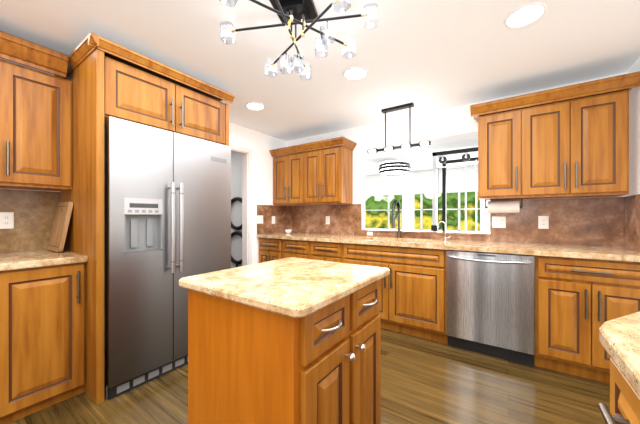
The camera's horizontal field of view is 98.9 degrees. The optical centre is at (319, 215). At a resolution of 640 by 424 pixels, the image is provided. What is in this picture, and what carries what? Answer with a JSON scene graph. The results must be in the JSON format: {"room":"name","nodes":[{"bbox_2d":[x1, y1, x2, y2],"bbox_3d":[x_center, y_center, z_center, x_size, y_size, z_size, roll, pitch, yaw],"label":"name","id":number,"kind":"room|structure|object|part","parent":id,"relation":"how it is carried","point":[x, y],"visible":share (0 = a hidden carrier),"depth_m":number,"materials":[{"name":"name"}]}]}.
{"room":"kitchen","nodes":[
{"label":"kitchen","id":0,"kind":"room"},
{"bbox_2d":[0,58,285,263],"bbox_3d":[-1.955,0.000,2.363,0.100,2.360,5.080,0,0,35],"label":"wall","id":1,"kind":"structure","parent":0,"point":[260,145],"depth_m":3.84,"materials":[{"name":"white paint"}]},
{"bbox_2d":[0,189,60,252],"bbox_3d":[-2.658,0.036,1.232,0.018,0.445,2.214,0,0,35],"label":"backsplash","id":2,"kind":"structure","parent":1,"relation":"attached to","point":[34,213],"depth_m":2.00,"materials":[{"name":"stone"}]},
{"bbox_2d":[0,212,13,228],"bbox_3d":[-2.179,0.033,1.904,0.008,0.115,0.070,0,0,35],"label":"outlet","id":3,"kind":"object","parent":2,"relation":"attached to","point":[6,220],"visible":1,"depth_m":1.91,"materials":[{"name":"white plastic"}]},
{"bbox_2d":[0,31,71,191],"bbox_3d":[-2.500,-0.648,1.124,0.400,0.916,2.214,0,0,35],"label":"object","id":4,"kind":"object","parent":1,"relation":"attached to","point":[36,118],"depth_m":1.80,"materials":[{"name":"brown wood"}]},
{"bbox_3d":[-2.377,-0.355,1.048,0.040,0.208,1.585,0,0,35],"label":"left upper mounted handle","id":5,"kind":"part","parent":4,"relation":"part of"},
{"bbox_2d":[229,143,251,265],"bbox_3d":[-1.236,0.135,3.398,0.118,2.090,0.920,0,0,35],"label":"door frame","id":6,"kind":"structure","parent":1,"relation":"attached to","point":[245,152],"depth_m":3.71,"materials":[{"name":"white wood"}]},
{"bbox_2d":[231,152,241,267],"bbox_3d":[-1.885,0.000,5.202,3.000,2.360,0.100,0,0,35],"label":"wall","id":7,"kind":"structure","parent":0,"point":[236,206],"depth_m":4.87,"materials":[{"name":"white paint"}]},
{"bbox_2d":[9,328,609,423],"bbox_3d":[-0.390,1.205,1.287,3.900,0.050,5.080,0,0,35],"label":"floor","id":8,"kind":"structure","parent":0,"point":[425,381],"depth_m":1.79,"materials":[{"name":"brown wood"}]},
{"bbox_2d":[0,262,85,423],"bbox_3d":[-1.905,0.740,1.805,0.608,0.880,0.417,0,0,35],"label":"base cabinet","id":9,"kind":"object","parent":8,"relation":"on","point":[42,339],"visible":1,"depth_m":1.62,"materials":[{"name":"brown wood"}]},
{"bbox_2d":[0,250,87,270],"bbox_3d":[-2.407,0.280,1.060,0.627,0.040,2.214,0,0,35],"label":"countertop","id":10,"kind":"structure","parent":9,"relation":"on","point":[21,260],"depth_m":1.71,"materials":[{"name":"stone"}]},
{"bbox_2d":[48,202,72,251],"bbox_3d":[-1.910,0.077,2.014,0.300,0.359,0.081,0,0,35],"label":"cutting board","id":11,"kind":"object","parent":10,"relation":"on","point":[57,239],"visible":0.98,"depth_m":1.97,"materials":[{"name":"brown wood"}]},
{"bbox_2d":[76,271,80,303],"bbox_3d":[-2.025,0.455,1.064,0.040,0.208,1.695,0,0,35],"label":"handle","id":12,"kind":"object","parent":9,"relation":"attached to","point":[78,276],"visible":0.96,"depth_m":1.75,"materials":[{"name":"brown metal"}]},
{"bbox_2d":[53,32,234,404],"bbox_3d":[-1.423,0.034,2.321,0.819,2.292,1.058,0,0,35],"label":"surround","id":13,"kind":"object","parent":8,"relation":"on","point":[107,77],"depth_m":1.86,"materials":[{"name":"brown wood"}]},
{"bbox_3d":[-1.117,-0.795,2.139,0.040,0.208,0.091,0,0,35],"label":"fridge surround handle","id":14,"kind":"part","parent":13,"relation":"part of","materials":[{"name":"silver metal"}]},
{"bbox_2d":[104,116,230,399],"bbox_3d":[-1.373,0.276,2.316,0.883,1.808,0.918,0,0,35],"label":"fridge","id":15,"kind":"object","parent":8,"relation":"on","point":[128,385],"depth_m":1.95,"materials":[{"name":"grey metal"}]},
{"bbox_3d":[-1.093,0.230,2.124,0.070,1.716,0.918,0,0,35],"label":"fridge door","id":16,"kind":"part","parent":15,"relation":"part of","materials":[{"name":"silver metal"}]},
{"bbox_3d":[-1.072,0.085,2.037,0.071,0.660,0.093,0,0,35],"label":"fridge handle","id":17,"kind":"part","parent":15,"relation":"part of","materials":[{"name":"silver metal"}]},
{"bbox_2d":[259,238,282,262],"bbox_3d":[-0.516,0.740,3.961,0.457,0.880,0.608,0,0,35],"label":"base cabinet","id":18,"kind":"object","parent":8,"relation":"on","point":[276,251],"depth_m":3.70,"materials":[{"name":"brown wood"}]},
{"bbox_2d":[188,280,380,423],"bbox_3d":[-0.103,0.736,1.236,0.631,0.888,0.660,0,0,35],"label":"kitchen island","id":19,"kind":"object","parent":8,"relation":"on","point":[247,364],"depth_m":0.98,"materials":[{"name":"brown wood"}]},
{"bbox_2d":[179,257,389,317],"bbox_3d":[-0.120,0.276,1.249,0.657,0.032,0.728,0,0,35],"label":"island countertop","id":20,"kind":"structure","parent":19,"relation":"on","point":[293,287],"depth_m":1.07,"materials":[{"name":"stone"}]},
{"bbox_3d":[0.140,0.460,1.069,0.043,0.171,0.431,0,0,35],"label":"kitchen island handle","id":21,"kind":"part","parent":19,"relation":"part of","materials":[{"name":"silver metal"}]},
{"bbox_2d":[283,239,310,258],"bbox_3d":[-0.140,0.740,3.703,0.455,0.880,0.608,0,0,35],"label":"base cabinet","id":22,"kind":"object","parent":8,"relation":"on","point":[304,252],"depth_m":3.44,"materials":[{"name":"brown wood"}]},
{"bbox_2d":[311,241,342,262],"bbox_3d":[0.235,0.740,3.445,0.455,0.880,0.608,0,0,35],"label":"base cabinet","id":23,"kind":"object","parent":8,"relation":"on","point":[336,255],"depth_m":3.19,"materials":[{"name":"brown wood"}]},
{"bbox_2d":[343,243,447,343],"bbox_3d":[0.864,0.740,3.013,1.070,0.880,0.608,0,0,35],"label":"base cabinet","id":24,"kind":"object","parent":8,"relation":"on","point":[413,303],"depth_m":2.65,"materials":[{"name":"brown wood"}]},
{"bbox_2d":[256,232,639,261],"bbox_3d":[0.812,0.372,3.035,3.694,0.224,0.632,0,0,35],"label":"countertop","id":25,"kind":"structure","parent":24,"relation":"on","point":[600,252],"depth_m":2.40,"materials":[{"name":"stone"}]},
{"bbox_2d":[391,200,404,237],"bbox_3d":[0.902,0.037,3.165,0.102,0.444,0.251,0,0,35],"label":"faucet","id":26,"kind":"object","parent":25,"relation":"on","point":[394,204],"visible":1,"depth_m":3.20,"materials":[{"name":"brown metal"}]},
{"bbox_2d":[438,221,449,239],"bbox_3d":[1.344,0.159,2.965,0.128,0.201,0.036,0,0,35],"label":"tap","id":27,"kind":"object","parent":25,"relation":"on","point":[445,237],"visible":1,"depth_m":2.95,"materials":[{"name":"silver metal"}]},
{"bbox_2d":[257,194,639,251],"bbox_3d":[0.815,0.051,3.039,3.694,0.415,0.622,0,0,35],"label":"backsplash","id":28,"kind":"object","parent":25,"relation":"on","point":[607,221],"visible":0.96,"depth_m":2.57,"materials":[{"name":"stone"}]},
{"bbox_2d":[257,215,262,223],"bbox_3d":[-0.841,0.052,3.851,0.008,0.115,0.115,0,0,35],"label":"electrical outlet","id":29,"kind":"object","parent":28,"relation":"attached to","point":[259,219],"visible":0.96,"depth_m":3.85,"materials":[{"name":"white plastic"}]},
{"bbox_2d":[326,216,329,223],"bbox_3d":[0.108,0.062,3.874,0.070,0.115,0.008,0,0,35],"label":"electrical outlet","id":30,"kind":"object","parent":28,"relation":"attached to","point":[327,219],"visible":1,"depth_m":3.87,"materials":[{"name":"white plastic"}]},
{"bbox_2d":[492,216,505,227],"bbox_3d":[1.779,0.062,2.726,0.115,0.115,0.008,0,0,35],"label":"switch","id":31,"kind":"object","parent":28,"relation":"attached to","point":[498,221],"visible":1,"depth_m":2.72,"materials":[{"name":"white plastic"}]},
{"bbox_2d":[538,216,548,228],"bbox_3d":[2.064,0.060,2.530,0.075,0.120,0.008,0,0,35],"label":"electrical outlet","id":32,"kind":"object","parent":28,"relation":"attached to","point":[543,222],"visible":1,"depth_m":2.53,"materials":[{"name":"white plastic"}]},
{"bbox_2d":[446,250,534,365],"bbox_3d":[1.536,0.744,2.490,0.624,0.872,0.656,0,0,35],"label":"dishwasher","id":33,"kind":"object","parent":8,"relation":"on","point":[490,309],"depth_m":2.25,"materials":[{"name":"grey metal"}]},
{"bbox_3d":[1.369,0.364,2.248,0.599,0.033,0.069,0,0,35],"label":"dishwasher handle","id":34,"kind":"part","parent":33,"relation":"part of","materials":[{"name":"silver metal"}]},
{"bbox_2d":[534,255,639,383],"bbox_3d":[2.082,0.740,2.176,0.627,0.880,0.608,0,0,35],"label":"base cabinet","id":35,"kind":"object","parent":8,"relation":"on","point":[568,342],"depth_m":1.97,"materials":[{"name":"brown wood"}]},
{"bbox_2d":[610,358,639,423],"bbox_3d":[0.793,0.740,0.285,0.609,0.880,0.408,0,0,35],"label":"base cabinet","id":36,"kind":"object","parent":8,"relation":"on","point":[624,400],"visible":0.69,"depth_m":0.50,"materials":[{"name":"brown wood"}]},
{"bbox_2d":[598,403,629,423],"bbox_3d":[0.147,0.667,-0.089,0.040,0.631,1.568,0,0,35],"label":"handle","id":37,"kind":"object","parent":36,"relation":"attached to","point":[608,417],"visible":1,"depth_m":0.53,"materials":[{"name":"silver metal"}]},
{"bbox_2d":[599,312,639,397],"bbox_3d":[0.362,0.280,-0.332,0.622,0.040,3.057,0,0,35],"label":"countertop","id":38,"kind":"structure","parent":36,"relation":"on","point":[619,338],"depth_m":0.57,"materials":[{"name":"stone"}]},
{"bbox_2d":[0,0,639,175],"bbox_3d":[0.847,-1.205,2.998,8.200,0.050,9.300,0,0,35],"label":"ceiling","id":39,"kind":"structure","parent":0,"point":[425,56],"depth_m":1.94,"materials":[{"name":"white paint"}]},
{"bbox_2d":[245,102,264,109],"bbox_3d":[-0.696,-1.176,2.942,0.202,0.016,0.202,0,0,35],"label":"recessed light","id":40,"kind":"object","parent":39,"relation":"in","point":[254,106],"visible":0.98,"depth_m":2.94,"materials":[{"name":"white plastic"}]},
{"bbox_2d":[220,0,377,79],"bbox_3d":[-0.160,-1.034,1.538,0.850,0.289,0.850,0,0,35],"label":"chandelier","id":41,"kind":"object","parent":39,"relation":"hanging from","point":[290,13],"depth_m":1.54,"materials":[{"name":"clear glass"}]},
{"bbox_3d":[-0.160,-1.013,1.538,0.850,0.246,0.850,0,0,35],"label":"chandelier shade","id":42,"kind":"part","parent":41,"relation":"part of","materials":[{"name":"glass"}]},
{"bbox_2d":[226,14,372,72],"bbox_3d":[-0.160,-1.012,1.538,0.784,0.185,0.784,0,0,35],"label":"bulbs","id":43,"kind":"object","parent":41,"relation":"attached to","point":[285,64],"depth_m":1.68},
{"bbox_2d":[343,66,367,79],"bbox_3d":[0.293,-1.176,2.262,0.202,0.016,0.202,0,0,35],"label":"recessed light","id":44,"kind":"object","parent":39,"relation":"in","point":[355,73],"visible":1,"depth_m":2.26,"materials":[{"name":"white plastic"}]},
{"bbox_2d":[378,161,410,174],"bbox_3d":[1.668,-1.066,6.134,0.724,0.227,0.724,0,0,35],"label":"ceiling lamp","id":45,"kind":"object","parent":39,"relation":"attached to","point":[395,168],"visible":1,"depth_m":5.88,"materials":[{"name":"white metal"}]},
{"bbox_2d":[368,102,430,153],"bbox_3d":[0.838,-0.947,2.967,0.679,0.465,0.060,0,0,35],"label":"pendant light","id":46,"kind":"object","parent":39,"relation":"hanging from","point":[397,108],"depth_m":2.92,"materials":[{"name":"black metal"}]},
{"bbox_3d":[0.838,-0.740,2.967,0.643,0.021,0.022,0,0,35],"label":"pendant light stem","id":47,"kind":"part","parent":46,"relation":"part of","materials":[{"name":"black metal"}]},
{"bbox_3d":[0.838,-0.740,2.967,0.651,0.052,0.052,0,0,35],"label":"pendant light shade","id":48,"kind":"part","parent":46,"relation":"part of","materials":[{"name":"white glass"}]},
{"bbox_2d":[504,2,546,27],"bbox_3d":[1.204,-1.176,1.611,0.202,0.016,0.202,0,0,35],"label":"recessed light","id":49,"kind":"object","parent":39,"relation":"in","point":[525,15],"visible":1,"depth_m":1.61,"materials":[{"name":"white plastic"}]},
{"bbox_2d":[365,166,489,232],"bbox_3d":[3.452,0.000,6.789,8.000,2.360,0.100,0,0,35],"label":"wall","id":50,"kind":"structure","parent":0,"point":[408,186],"depth_m":7.36,"materials":[{"name":"white paint"}]},
{"bbox_2d":[365,191,479,231],"bbox_3d":[3.447,-0.110,6.780,7.250,1.040,0.060,0,0,35],"label":"sunroom window","id":51,"kind":"structure","parent":50,"relation":"in","point":[376,219],"depth_m":7.23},
{"bbox_2d":[286,72,626,235],"bbox_3d":[1.062,0.000,3.311,3.800,2.360,0.100,0,0,35],"label":"wall","id":52,"kind":"structure","parent":0,"point":[458,121],"depth_m":3.31,"materials":[{"name":"white paint"}]},
{"bbox_2d":[269,136,356,205],"bbox_3d":[-0.129,-0.563,3.837,1.235,0.806,0.375,0,0,35],"label":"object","id":53,"kind":"object","parent":52,"relation":"attached to","point":[301,171],"depth_m":3.65,"materials":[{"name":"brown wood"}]},
{"bbox_3d":[-0.236,-0.325,3.732,0.661,0.208,0.040,0,0,35],"label":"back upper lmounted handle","id":54,"kind":"part","parent":53,"relation":"part of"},
{"bbox_2d":[361,229,489,235],"bbox_3d":[1.168,0.190,3.232,1.435,0.020,0.150,0,0,35],"label":"sill","id":55,"kind":"structure","parent":52,"relation":"attached to","point":[442,232],"depth_m":3.12,"materials":[{"name":"stone"}]},
{"bbox_2d":[470,71,639,199],"bbox_3d":[1.958,-0.596,2.403,1.091,0.872,0.375,0,0,35],"label":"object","id":56,"kind":"object","parent":52,"relation":"attached to","point":[539,138],"depth_m":2.25,"materials":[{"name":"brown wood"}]},
{"bbox_2d":[485,199,522,212],"bbox_3d":[1.757,-0.092,2.627,0.300,0.131,0.116,0,0,35],"label":"towel holder","id":57,"kind":"object","parent":56,"relation":"attached to","point":[503,206],"visible":1,"depth_m":2.59,"materials":[{"name":"white paper"}]},
{"bbox_3d":[1.875,-0.325,2.282,0.401,0.208,0.040,0,0,35],"label":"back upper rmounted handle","id":58,"kind":"part","parent":56,"relation":"part of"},
{"bbox_2d":[627,56,639,195],"bbox_3d":[1.148,0.000,0.170,0.100,2.360,4.980,0,0,35],"label":"wall","id":59,"kind":"structure","parent":0,"point":[634,141],"depth_m":2.11,"materials":[{"name":"white paint"}]},
{"bbox_3d":[-2.795,1.205,3.966,3.100,0.050,3.170,0,0,34],"label":"floor","id":60,"kind":"structure","parent":0,"visible":0},
{"bbox_2d":[231,197,241,266],"bbox_3d":[-1.455,0.424,4.804,0.584,1.512,0.300,0,0,35],"label":"mirror","id":61,"kind":"object","parent":60,"relation":"on","point":[233,260],"visible":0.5,"depth_m":4.79,"materials":[{"name":"black metal"}]},
{"bbox_3d":[2.285,1.205,5.091,8.200,0.050,4.220,0,0,34],"label":"floor","id":62,"kind":"structure","parent":0,"visible":0},
{"bbox_2d":[431,147,477,231],"bbox_3d":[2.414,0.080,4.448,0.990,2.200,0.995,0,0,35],"label":"sliding door","id":63,"kind":"structure","parent":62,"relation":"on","point":[440,157],"depth_m":4.41,"materials":[{"name":"wood"}]}
]}

